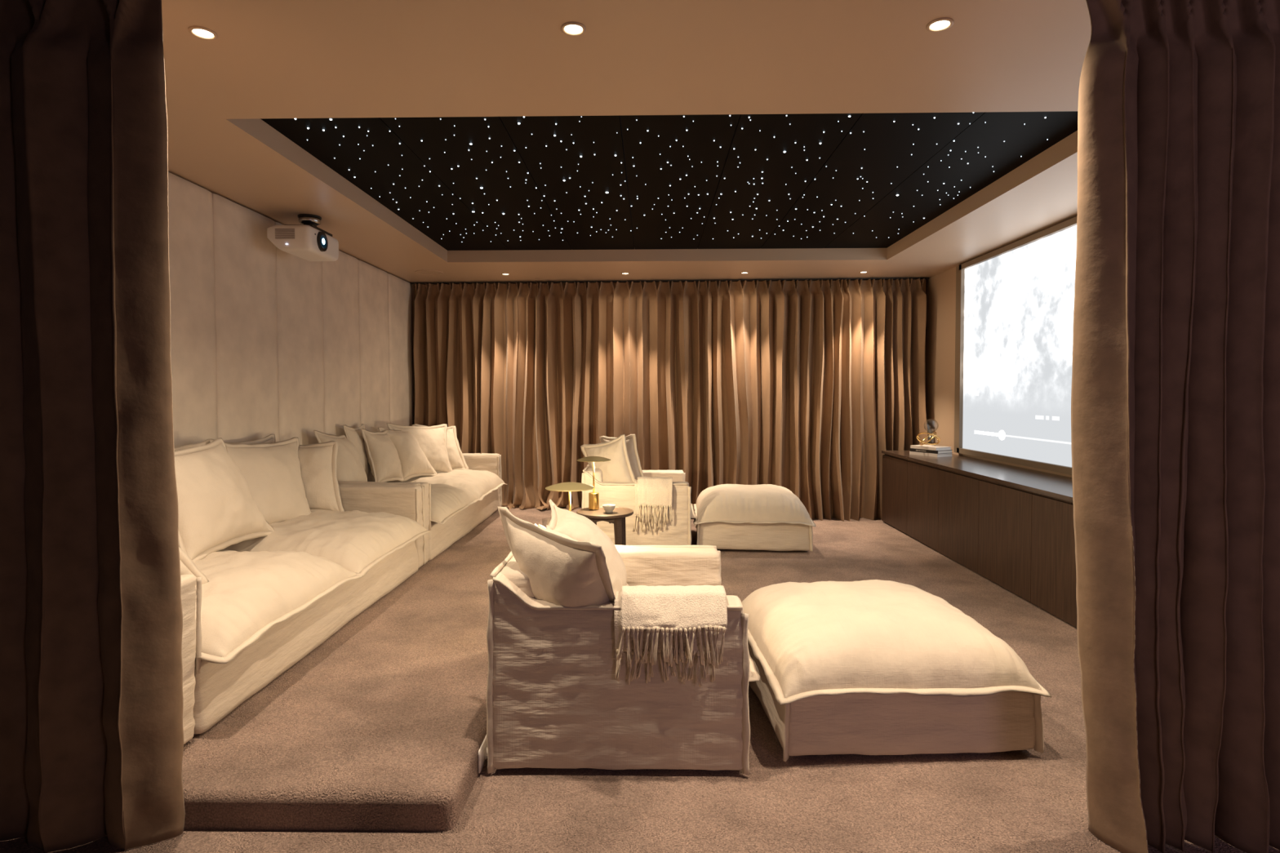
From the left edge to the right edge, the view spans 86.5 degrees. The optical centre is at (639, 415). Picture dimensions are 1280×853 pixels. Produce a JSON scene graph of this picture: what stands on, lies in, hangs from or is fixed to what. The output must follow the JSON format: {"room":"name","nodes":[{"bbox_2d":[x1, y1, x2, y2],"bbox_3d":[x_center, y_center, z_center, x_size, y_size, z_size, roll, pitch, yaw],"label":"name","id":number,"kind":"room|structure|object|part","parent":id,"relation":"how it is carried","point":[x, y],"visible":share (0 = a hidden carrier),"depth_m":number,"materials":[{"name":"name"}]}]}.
{"room":"home theater","nodes":[
{"label":"home theater","id":0,"kind":"room"},
{"bbox_2d":[411,282,840,461],"bbox_3d":[0.272,-0.307,7.686,5.700,2.850,0.150,0,2,1],"label":"wall","id":1,"kind":"structure","parent":0,"point":[412,285],"depth_m":7.63,"materials":[{"name":"beige paint"}]},
{"bbox_2d":[161,0,1091,282],"bbox_3d":[0.224,-1.518,4.822,5.700,0.250,5.500,0,2,1],"label":"ceiling","id":2,"kind":"structure","parent":0,"point":[268,59],"depth_m":2.69,"materials":[{"name":"beige paint"}]},
{"bbox_2d":[188,26,217,39],"bbox_3d":[-1.496,-1.309,2.329,0.086,0.010,0.086,0,2,1],"label":"recessed light","id":3,"kind":"object","parent":2,"relation":"in","point":[200,32],"visible":1,"depth_m":2.33,"materials":[{"name":"beige paint"}]},
{"bbox_2d":[266,213,338,261],"bbox_3d":[-2.334,-1.246,4.745,0.316,0.275,0.452,0,2,1],"label":"projector","id":4,"kind":"object","parent":2,"relation":"attached to","point":[306,241],"visible":1,"depth_m":4.59,"materials":[{"name":"white plastic"}]},
{"bbox_2d":[275,228,294,238],"bbox_3d":[-2.360,-1.206,4.524,0.130,0.065,0.008,0,2,1],"label":"vent","id":5,"kind":"object","parent":4,"relation":"attached to","point":[279,233],"depth_m":4.52,"materials":[{"name":"brown"}]},
{"bbox_3d":[-2.307,-1.285,4.744,0.190,0.016,0.290,0,2,1],"label":"mount plate","id":6,"kind":"part","parent":4,"relation":"part of","materials":[{"name":"white plastic"}]},
{"bbox_3d":[-2.302,-1.378,4.741,0.150,0.012,0.150,0,2,1],"label":"ceiling plate","id":7,"kind":"part","parent":4,"relation":"part of","materials":[{"name":"black plastic"}]},
{"bbox_2d":[260,117,509,250],"bbox_3d":[-1.544,-1.508,4.720,0.583,0.035,3.380,0,2,1],"label":"panel","id":8,"kind":"object","parent":2,"relation":"attached to","point":[366,152],"visible":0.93,"depth_m":4.17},
{"bbox_2d":[379,116,571,249],"bbox_3d":[-0.957,-1.509,4.711,0.583,0.035,3.380,0,2,1],"label":"panel","id":9,"kind":"object","parent":2,"relation":"attached to","point":[477,158],"visible":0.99,"depth_m":4.16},
{"bbox_2d":[499,115,634,249],"bbox_3d":[-0.370,-1.510,4.701,0.583,0.035,3.380,0,2,1],"label":"panel","id":10,"kind":"object","parent":2,"relation":"attached to","point":[577,163],"visible":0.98,"depth_m":4.14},
{"bbox_2d":[560,21,586,35],"bbox_3d":[-0.226,-1.312,2.309,0.086,0.010,0.086,0,2,1],"label":"recessed light","id":11,"kind":"object","parent":2,"relation":"in","point":[571,28],"visible":1,"depth_m":2.31,"materials":[{"name":"beige paint"}]},
{"bbox_2d":[409,277,928,284],"bbox_3d":[0.273,-1.467,7.434,5.665,0.012,0.028,0,2,3],"label":"track","id":12,"kind":"object","parent":2,"relation":"attached to","point":[877,277],"visible":1,"depth_m":7.42,"materials":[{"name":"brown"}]},
{"bbox_2d":[413,278,844,520],"bbox_3d":[-0.159,-0.174,7.295,4.757,2.604,0.409,0,2,3],"label":"curtain","id":13,"kind":"object","parent":12,"relation":"hanging from","point":[716,383],"visible":0.8,"depth_m":7.41,"materials":[{"name":"brown fabric"}]},
{"bbox_2d":[840,277,928,520],"bbox_3d":[2.631,-0.180,7.256,0.934,2.604,0.243,0,2,3],"label":"curtain","id":14,"kind":"object","parent":12,"relation":"hanging from","point":[883,388],"visible":0.78,"depth_m":7.29,"materials":[{"name":"brown fabric"}]},
{"bbox_2d":[620,114,740,249],"bbox_3d":[0.217,-1.511,4.692,0.583,0.035,3.380,0,2,1],"label":"panel","id":15,"kind":"object","parent":2,"relation":"attached to","point":[674,164],"visible":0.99,"depth_m":4.13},
{"bbox_2d":[697,113,862,248],"bbox_3d":[0.804,-1.512,4.683,0.583,0.035,3.380,0,2,1],"label":"panel","id":16,"kind":"object","parent":2,"relation":"attached to","point":[771,159],"visible":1,"depth_m":4.12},
{"bbox_2d":[760,111,985,248],"bbox_3d":[1.391,-1.514,4.673,0.583,0.035,3.380,0,2,1],"label":"panel","id":17,"kind":"object","parent":2,"relation":"attached to","point":[881,150],"visible":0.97,"depth_m":4.13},
{"bbox_2d":[925,17,954,31],"bbox_3d":[1.009,-1.314,2.289,0.086,0.010,0.086,0,2,1],"label":"recessed light","id":18,"kind":"object","parent":2,"relation":"in","point":[942,24],"visible":1,"depth_m":2.29,"materials":[{"name":"beige paint"}]},
{"bbox_2d":[824,111,1077,248],"bbox_3d":[1.978,-1.515,4.664,0.583,0.035,3.380,0,2,1],"label":"panel","id":19,"kind":"object","parent":2,"relation":"attached to","point":[996,144],"visible":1,"depth_m":4.13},
{"bbox_2d":[0,517,1279,852],"bbox_3d":[0.046,1.336,2.693,7.200,0.120,10.500,0,2,1],"label":"floor","id":20,"kind":"structure","parent":0,"point":[1028,801],"depth_m":2.29,"materials":[{"name":"brown carpet"}]},
{"bbox_2d":[182,506,581,831],"bbox_3d":[-1.578,1.182,4.898,2.083,0.178,5.535,0,2,1],"label":"platform","id":21,"kind":"object","parent":20,"relation":"on","point":[381,726],"visible":0.3,"depth_m":2.55,"materials":[{"name":"brown carpet"}]},
{"bbox_2d":[178,484,431,744],"bbox_3d":[-2.029,0.804,3.613,1.128,0.663,2.608,0,2,1],"label":"sofa","id":22,"kind":"object","parent":21,"relation":"on","point":[267,602],"visible":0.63,"depth_m":3.17,"materials":[{"name":"beige fabric"}]},
{"bbox_3d":[-2.101,0.840,2.395,1.018,0.656,0.166,0,2,1],"label":"arm","id":23,"kind":"part","parent":22,"relation":"part of","materials":[{"name":"beige fabric"}]},
{"bbox_2d":[173,438,212,450],"bbox_3d":[-2.420,0.408,3.583,0.158,0.526,0.740,0,2,1],"label":"cushion","id":24,"kind":"object","parent":22,"relation":"on","point":[206,442],"visible":0.02,"depth_m":3.76,"materials":[{"name":"beige fabric"}]},
{"bbox_2d":[178,546,208,586],"bbox_3d":[-1.988,0.474,2.649,0.217,0.491,0.524,2,2,43],"label":"cushion","id":25,"kind":"object","parent":22,"relation":"on","point":[188,566],"visible":0.03,"depth_m":2.78,"materials":[{"name":"beige fabric"}]},
{"bbox_2d":[173,437,275,562],"bbox_3d":[-2.201,0.418,3.466,0.296,0.564,0.816,0,2,1],"label":"cushion","id":26,"kind":"object","parent":22,"relation":"on","point":[218,510],"visible":0.75,"depth_m":3.37,"materials":[{"name":"beige fabric"}]},
{"bbox_2d":[226,434,275,444],"bbox_3d":[-2.434,0.390,4.315,0.141,0.509,0.593,0,2,1],"label":"cushion","id":27,"kind":"object","parent":22,"relation":"on","point":[270,438],"visible":0.05,"depth_m":4.47,"materials":[{"name":"beige fabric"}]},
{"bbox_2d":[208,437,311,524],"bbox_3d":[-2.272,0.425,4.201,0.297,0.592,0.891,0,2,8],"label":"cushion","id":28,"kind":"object","parent":22,"relation":"on","point":[272,472],"visible":0.7,"depth_m":4.14,"materials":[{"name":"beige fabric"}]},
{"bbox_2d":[193,550,356,657],"bbox_3d":[-1.984,0.771,3.037,0.962,0.201,1.148,0,2,1],"label":"seat cushion","id":29,"kind":"object","parent":22,"relation":"on","point":[246,593],"depth_m":2.89,"materials":[{"name":"beige fabric"}]},
{"bbox_3d":[-2.028,0.997,3.617,0.934,0.277,2.332,0,2,1],"label":"seat","id":30,"kind":"part","parent":22,"relation":"part of","materials":[{"name":"beige fabric"}]},
{"bbox_2d":[297,440,344,511],"bbox_3d":[-2.275,0.425,4.591,0.534,0.509,0.226,-1,2,-17],"label":"cushion","id":31,"kind":"object","parent":22,"relation":"on","point":[317,461],"visible":0.48,"depth_m":4.58,"materials":[{"name":"beige fabric"}]},
{"bbox_2d":[219,510,427,573],"bbox_3d":[-1.966,0.732,4.185,0.962,0.203,1.148,0,2,1],"label":"seat cushion","id":32,"kind":"object","parent":22,"relation":"on","point":[356,540],"depth_m":3.92,"materials":[{"name":"beige fabric"}]},
{"bbox_3d":[-2.061,0.765,4.833,1.020,0.652,0.166,0,2,1],"label":"arm","id":33,"kind":"part","parent":22,"relation":"part of","materials":[{"name":"beige fabric"}]},
{"bbox_2d":[337,453,507,564],"bbox_3d":[-1.988,0.724,6.163,1.128,0.662,2.560,0,2,1],"label":"sofa","id":34,"kind":"object","parent":21,"relation":"on","point":[456,501],"visible":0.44,"depth_m":6.01,"materials":[{"name":"beige fabric"}]},
{"bbox_2d":[313,430,367,481],"bbox_3d":[-2.360,0.369,5.392,0.281,0.523,0.511,0,2,1],"label":"cushion","id":35,"kind":"object","parent":34,"relation":"on","point":[349,468],"visible":0.57,"depth_m":5.29,"materials":[{"name":"beige fabric"}]},
{"bbox_2d":[342,423,373,481],"bbox_3d":[-2.433,0.347,5.900,0.133,0.540,0.443,0,2,1],"label":"cushion","id":36,"kind":"object","parent":34,"relation":"on","point":[354,435],"visible":0.46,"depth_m":5.85,"materials":[{"name":"beige fabric"}]},
{"bbox_3d":[-2.466,0.722,6.170,0.173,0.657,2.380,0,2,1],"label":"backrest","id":37,"kind":"part","parent":34,"relation":"part of","materials":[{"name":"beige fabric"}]},
{"bbox_2d":[360,428,404,482],"bbox_3d":[-2.283,0.362,6.042,0.260,0.496,0.442,1,2,20],"label":"cushion","id":38,"kind":"object","parent":34,"relation":"on","point":[382,455],"visible":0.97,"depth_m":5.94,"materials":[{"name":"beige fabric"}]},
{"bbox_3d":[-2.060,0.764,4.968,1.019,0.653,0.167,0,2,1],"label":"arm","id":39,"kind":"part","parent":34,"relation":"part of","materials":[{"name":"beige fabric"}]},
{"bbox_2d":[377,426,437,481],"bbox_3d":[-2.183,0.352,6.386,0.291,0.501,0.506,1,2,25],"label":"cushion","id":40,"kind":"object","parent":34,"relation":"on","point":[414,462],"visible":0.84,"depth_m":6.29,"materials":[{"name":"beige fabric"}]},
{"bbox_2d":[386,422,453,473],"bbox_3d":[-2.133,0.338,6.648,0.266,0.540,0.691,2,3,45],"label":"cushion","id":41,"kind":"object","parent":34,"relation":"on","point":[432,440],"visible":0.56,"depth_m":6.65,"materials":[{"name":"beige fabric"}]},
{"bbox_2d":[411,423,468,469],"bbox_3d":[-2.083,0.337,7.097,0.578,0.489,0.241,-1,2,-14],"label":"cushion","id":42,"kind":"object","parent":34,"relation":"on","point":[456,459],"visible":0.41,"depth_m":7.08,"materials":[{"name":"beige fabric"}]},
{"bbox_2d":[389,469,504,498],"bbox_3d":[-1.925,0.655,6.722,0.962,0.206,1.126,0,2,1],"label":"seat cushion","id":43,"kind":"object","parent":34,"relation":"on","point":[481,482],"depth_m":6.45,"materials":[{"name":"beige fabric"}]},
{"bbox_2d":[431,484,478,522],"bbox_3d":[-1.943,0.689,5.597,0.962,0.197,1.126,0,2,1],"label":"seat cushion","id":44,"kind":"object","parent":34,"relation":"on","point":[446,500],"depth_m":5.50,"materials":[{"name":"beige fabric"}]},
{"bbox_3d":[-1.986,0.916,6.168,0.933,0.278,2.287,0,2,1],"label":"seat","id":45,"kind":"part","parent":34,"relation":"part of","materials":[{"name":"beige fabric"}]},
{"bbox_3d":[-2.022,0.688,7.359,1.019,0.655,0.167,0,2,1],"label":"arm","id":46,"kind":"part","parent":34,"relation":"part of","materials":[{"name":"beige fabric"}]},
{"bbox_2d":[478,734,488,773],"bbox_3d":[-0.557,1.232,2.489,0.036,0.080,0.150,0,2,1],"label":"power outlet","id":47,"kind":"object","parent":21,"relation":"attached to","point":[482,752],"visible":0.69,"depth_m":2.45,"materials":[{"name":"white plastic"}]},
{"bbox_2d":[576,506,633,545],"bbox_3d":[-0.254,0.952,4.967,0.414,0.506,0.414,0,2,1],"label":"side table","id":48,"kind":"object","parent":20,"relation":"on","point":[619,514],"visible":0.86,"depth_m":4.85,"materials":[{"name":"brown wood"}]},
{"bbox_2d":[576,456,610,510],"bbox_3d":[-0.343,0.502,5.054,0.256,0.392,0.256,0,2,1],"label":"table lamp","id":49,"kind":"object","parent":48,"relation":"on","point":[593,497],"visible":1,"depth_m":5.02,"materials":[{"name":"gold metal"}]},
{"bbox_3d":[-0.343,0.451,5.053,0.012,0.259,0.012,0,2,1],"label":"stem","id":50,"kind":"part","parent":49,"relation":"part of","materials":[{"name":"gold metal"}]},
{"bbox_3d":[-0.344,0.321,5.049,0.256,0.030,0.256,0,2,1],"label":"lamp shade","id":51,"kind":"part","parent":49,"relation":"part of","materials":[{"name":"gold metal"}]},
{"bbox_2d":[602,504,615,512],"bbox_3d":[-0.225,0.678,4.928,0.094,0.052,0.094,0,2,1],"label":"bowl","id":52,"kind":"object","parent":48,"relation":"on","point":[607,508],"visible":1,"depth_m":4.90,"materials":[{"name":"white ceramic"}]},
{"bbox_3d":[-0.155,0.966,4.846,0.042,0.485,0.056,-2,2,-39],"label":"leg","id":53,"kind":"part","parent":48,"relation":"part of","materials":[{"name":"brown wood"}]},
{"bbox_3d":[-0.132,0.959,5.066,0.056,0.485,0.042,-2,2,-39],"label":"leg","id":54,"kind":"part","parent":48,"relation":"part of","materials":[{"name":"brown wood"}]},
{"bbox_2d":[486,523,759,775],"bbox_3d":[-0.040,0.905,2.921,1.004,0.706,1.052,0,2,1],"label":"armchair","id":55,"kind":"object","parent":20,"relation":"on","point":[555,700],"visible":0.66,"depth_m":2.43,"materials":[{"name":"beige fabric"}]},
{"bbox_3d":[-0.452,0.910,2.929,0.166,0.698,0.858,0,2,1],"label":"backrest","id":56,"kind":"part","parent":55,"relation":"part of","materials":[{"name":"beige fabric"}]},
{"bbox_2d":[497,506,615,607],"bbox_3d":[-0.304,0.607,2.555,0.529,0.505,0.332,1,2,23],"label":"cushion","id":57,"kind":"object","parent":55,"relation":"on","point":[561,570],"visible":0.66,"depth_m":2.43,"materials":[{"name":"beige fabric"}]},
{"bbox_2d":[546,499,629,594],"bbox_3d":[-0.229,0.611,2.974,0.378,0.440,0.504,0,2,1],"label":"cushion","id":58,"kind":"object","parent":55,"relation":"on","point":[576,526],"visible":0.48,"depth_m":2.87,"materials":[{"name":"beige fabric"}]},
{"bbox_3d":[-0.065,0.899,3.350,0.920,0.689,0.179,0,2,1],"label":"arm","id":59,"kind":"part","parent":55,"relation":"part of","materials":[{"name":"beige fabric"}]},
{"bbox_2d":[613,585,727,687],"bbox_3d":[0.109,0.791,2.485,0.404,0.319,0.258,0,2,1],"label":"throw blanket","id":60,"kind":"object","parent":55,"relation":"on","point":[686,620],"visible":1,"depth_m":2.40,"materials":[{"name":"beige fabric"}]},
{"bbox_2d":[581,464,697,545],"bbox_3d":[0.006,0.801,6.249,0.994,0.705,1.083,0,2,1],"label":"armchair","id":61,"kind":"object","parent":20,"relation":"on","point":[678,532],"visible":0.55,"depth_m":5.74,"materials":[{"name":"beige fabric"}]},
{"bbox_3d":[-0.398,0.804,6.256,0.165,0.695,0.891,0,2,1],"label":"backrest","id":62,"kind":"part","parent":61,"relation":"part of","materials":[{"name":"beige fabric"}]},
{"bbox_2d":[580,434,635,482],"bbox_3d":[-0.274,0.456,6.050,0.596,0.578,0.209,1,2,24],"label":"cushion","id":63,"kind":"object","parent":61,"relation":"on","point":[618,469],"visible":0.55,"depth_m":5.98,"materials":[{"name":"beige fabric"}]},
{"bbox_2d":[599,434,644,479],"bbox_3d":[-0.155,0.452,6.343,0.546,0.552,0.177,1,2,30],"label":"cushion","id":64,"kind":"object","parent":61,"relation":"on","point":[631,443],"visible":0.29,"depth_m":6.29,"materials":[{"name":"beige fabric"}]},
{"bbox_2d":[632,476,672,532],"bbox_3d":[0.107,0.754,5.795,0.340,0.456,0.264,0,2,1],"label":"throw blanket","id":65,"kind":"object","parent":61,"relation":"on","point":[653,495],"visible":1,"depth_m":5.70,"materials":[{"name":"beige fabric"}]},
{"bbox_3d":[-0.018,0.793,6.693,0.908,0.691,0.184,0,2,1],"label":"arm","id":66,"kind":"part","parent":61,"relation":"part of","materials":[{"name":"beige fabric"}]},
{"bbox_2d":[692,484,815,551],"bbox_3d":[1.007,0.903,6.266,1.038,0.494,1.037,0,2,4],"label":"ottoman","id":67,"kind":"object","parent":20,"relation":"on","point":[762,517],"visible":0.99,"depth_m":5.81,"materials":[{"name":"beige fabric"}]},
{"bbox_2d":[696,484,812,524],"bbox_3d":[1.007,0.787,6.263,0.973,0.262,0.973,0,2,4],"label":"cushion","id":68,"kind":"object","parent":67,"relation":"on","point":[722,504],"depth_m":5.83,"materials":[{"name":"beige fabric"}]},
{"bbox_2d":[881,453,909,533],"bbox_3d":[2.831,0.776,6.831,0.559,0.725,0.705,0,2,1],"label":"base cabinet","id":69,"kind":"object","parent":20,"relation":"on","point":[895,469],"visible":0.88,"depth_m":6.80,"materials":[{"name":"brown wood"}]},
{"bbox_2d":[741,579,1052,761],"bbox_3d":[0.985,1.022,2.990,1.036,0.459,1.040,0,2,-3],"label":"ottoman","id":70,"kind":"object","parent":20,"relation":"on","point":[871,667],"visible":0.98,"depth_m":2.53,"materials":[{"name":"beige fabric"}]},
{"bbox_2d":[741,579,1039,698],"bbox_3d":[0.985,0.907,2.985,0.973,0.228,0.978,0,2,-3],"label":"cushion","id":71,"kind":"object","parent":70,"relation":"on","point":[871,638],"depth_m":2.59,"materials":[{"name":"beige fabric"}]},
{"bbox_2d":[906,460,941,551],"bbox_3d":[2.819,0.798,6.127,0.559,0.725,0.705,0,2,1],"label":"base cabinet","id":72,"kind":"object","parent":20,"relation":"on","point":[922,489],"visible":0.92,"depth_m":6.09,"materials":[{"name":"brown wood"}]},
{"bbox_2d":[937,468,982,573],"bbox_3d":[2.808,0.821,5.422,0.559,0.725,0.705,0,2,1],"label":"base cabinet","id":73,"kind":"object","parent":20,"relation":"on","point":[958,493],"visible":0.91,"depth_m":5.38,"materials":[{"name":"brown wood"}]},
{"bbox_2d":[977,479,1035,601],"bbox_3d":[2.797,0.843,4.717,0.559,0.725,0.705,0,2,1],"label":"base cabinet","id":74,"kind":"object","parent":20,"relation":"on","point":[1005,512],"visible":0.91,"depth_m":4.68,"materials":[{"name":"brown wood"}]},
{"bbox_2d":[1030,493,1076,627],"bbox_3d":[2.786,0.865,4.013,0.559,0.725,0.705,0,2,1],"label":"base cabinet","id":75,"kind":"object","parent":20,"relation":"on","point":[1053,561],"visible":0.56,"depth_m":4.13,"materials":[{"name":"brown wood"}]},
{"bbox_3d":[-0.319,0.992,3.699,0.414,0.506,0.414,0,2,1],"label":"side table","id":76,"kind":"object","parent":20,"relation":"on","visible":0},
{"bbox_2d":[545,482,594,511],"bbox_3d":[-0.367,0.549,3.565,0.256,0.392,0.256,0,2,1],"label":"table lamp","id":77,"kind":"object","parent":76,"relation":"on","point":[563,486],"visible":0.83,"depth_m":3.50,"materials":[{"name":"gold metal"}]},
{"bbox_3d":[-0.367,0.368,3.560,0.256,0.030,0.256,0,2,1],"label":"lamp shade","id":78,"kind":"part","parent":77,"relation":"part of","materials":[{"name":"gold metal"}]},
{"bbox_3d":[-0.367,0.498,3.564,0.012,0.259,0.012,0,2,1],"label":"stem","id":79,"kind":"part","parent":77,"relation":"part of","materials":[{"name":"gold metal"}]},
{"bbox_2d":[924,266,1071,477],"bbox_3d":[3.153,-0.227,4.906,0.150,2.850,5.680,0,2,1],"label":"wall","id":80,"kind":"structure","parent":0,"point":[940,288],"depth_m":7.02,"materials":[{"name":"beige paint"}]},
{"bbox_2d":[881,450,1072,502],"bbox_3d":[2.793,0.464,4.711,0.565,0.028,4.945,0,2,1],"label":"countertop","id":81,"kind":"structure","parent":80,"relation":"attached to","point":[1059,486],"depth_m":5.08,"materials":[{"name":"brown wood"}]},
{"bbox_2d":[909,451,952,457],"bbox_3d":[2.822,0.376,6.601,0.205,0.030,0.335,-1,2,-25],"label":"book","id":82,"kind":"object","parent":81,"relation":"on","point":[910,452],"visible":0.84,"depth_m":6.49,"materials":[{"name":"white paper"}]},
{"bbox_2d":[910,448,952,453],"bbox_3d":[2.823,0.345,6.602,0.201,0.032,0.330,-1,2,-26],"label":"book","id":83,"kind":"object","parent":82,"relation":"on","point":[945,451],"visible":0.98,"depth_m":6.49,"materials":[{"name":"black paper"}]},
{"bbox_2d":[910,444,951,450],"bbox_3d":[2.818,0.315,6.599,0.195,0.028,0.320,-1,2,-23],"label":"book","id":84,"kind":"object","parent":83,"relation":"on","point":[916,446],"visible":1,"depth_m":6.51,"materials":[{"name":"white paper"}]},
{"bbox_2d":[916,431,940,445],"bbox_3d":[2.796,0.165,6.595,0.213,0.259,0.218,0,2,1],"label":"ornament","id":85,"kind":"object","parent":84,"relation":"on","point":[932,434],"visible":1,"depth_m":6.56,"materials":[{"name":"gold metal"}]},
{"bbox_2d":[954,216,1077,475],"bbox_3d":[3.057,-0.487,4.999,0.045,1.801,3.216,0,2,1],"label":"projection screen","id":86,"kind":"object","parent":80,"relation":"attached to","point":[1015,301],"visible":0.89,"depth_m":5.51,"materials":[{"name":"white fabric"}]},
{"bbox_3d":[3.082,-0.536,6.552,0.045,1.801,0.108,0,2,1],"label":"frame","id":87,"kind":"part","parent":86,"relation":"part of","materials":[{"name":"brown"}]},
{"bbox_3d":[3.080,0.171,5.790,0.003,0.084,0.110,0,2,1],"label":"playback knob","id":88,"kind":"part","parent":86,"relation":"part of","materials":[{"name":"white"}]},
{"bbox_3d":[3.059,0.390,4.997,0.045,0.048,3.156,0,2,1],"label":"frame","id":89,"kind":"part","parent":86,"relation":"part of","materials":[{"name":"brown"}]},
{"bbox_3d":[3.054,-1.363,4.942,0.045,0.048,3.156,0,2,1],"label":"frame","id":90,"kind":"part","parent":86,"relation":"part of","materials":[{"name":"brown"}]},
{"bbox_3d":[-0.046,-1.423,2.017,4.550,0.262,0.120,0,2,1],"label":"trim","id":91,"kind":"structure","parent":0,"visible":0},
{"bbox_3d":[-0.025,-1.282,2.026,4.490,0.020,0.030,0,2,1],"label":"track","id":92,"kind":"object","parent":91,"relation":"attached to","visible":0},
{"bbox_2d":[0,0,185,852],"bbox_3d":[-1.843,0.019,2.024,0.857,2.558,0.140,0,2,0],"label":"curtain","id":93,"kind":"object","parent":92,"relation":"hanging from","point":[91,698],"visible":1,"depth_m":2.02,"materials":[{"name":"brown fabric"}]},
{"bbox_2d":[1071,0,1279,852],"bbox_3d":[1.764,0.021,1.988,0.911,2.538,0.190,0,2,1],"label":"curtain","id":94,"kind":"object","parent":92,"relation":"hanging from","point":[1175,390],"visible":1,"depth_m":2.00,"materials":[{"name":"brown fabric"}]},
{"bbox_3d":[-2.696,-0.215,4.999,0.150,2.850,5.680,0,2,1],"label":"wall","id":95,"kind":"structure","parent":0,"visible":0},
{"bbox_2d":[168,172,217,448],"bbox_3d":[-2.614,-0.050,3.828,0.053,2.594,0.690,0,2,1],"label":"wall panel","id":96,"kind":"object","parent":95,"relation":"attached to","point":[190,206],"visible":0.29,"depth_m":3.94,"materials":[{"name":"beige fabric"}]},
{"bbox_2d":[212,193,279,442],"bbox_3d":[-2.603,-0.071,4.517,0.054,2.594,0.691,0,2,1],"label":"wall panel","id":97,"kind":"object","parent":95,"relation":"attached to","point":[245,258],"visible":0.58,"depth_m":4.44,"materials":[{"name":"beige fabric"}]},
{"bbox_2d":[275,222,324,444],"bbox_3d":[-2.592,-0.093,5.202,0.054,2.594,0.681,0,2,1],"label":"wall panel","id":98,"kind":"object","parent":95,"relation":"attached to","point":[300,310],"visible":0.49,"depth_m":5.14,"materials":[{"name":"beige fabric"}]},
{"bbox_2d":[321,250,360,438],"bbox_3d":[-2.582,-0.115,5.887,0.053,2.594,0.691,0,2,1],"label":"wall panel","id":99,"kind":"object","parent":95,"relation":"attached to","point":[340,282],"visible":0.52,"depth_m":5.83,"materials":[{"name":"beige fabric"}]},
{"bbox_2d":[358,259,390,431],"bbox_3d":[-2.571,-0.136,6.581,0.054,2.593,0.701,0,2,1],"label":"wall panel","id":100,"kind":"object","parent":95,"relation":"attached to","point":[374,329],"visible":0.59,"depth_m":6.51,"materials":[{"name":"beige fabric"}]},
{"bbox_2d":[387,273,413,426],"bbox_3d":[-2.560,-0.158,7.266,0.054,2.593,0.671,0,2,1],"label":"wall panel","id":101,"kind":"object","parent":95,"relation":"attached to","point":[400,318],"visible":0.52,"depth_m":7.22,"materials":[{"name":"beige fabric"}]}
]}

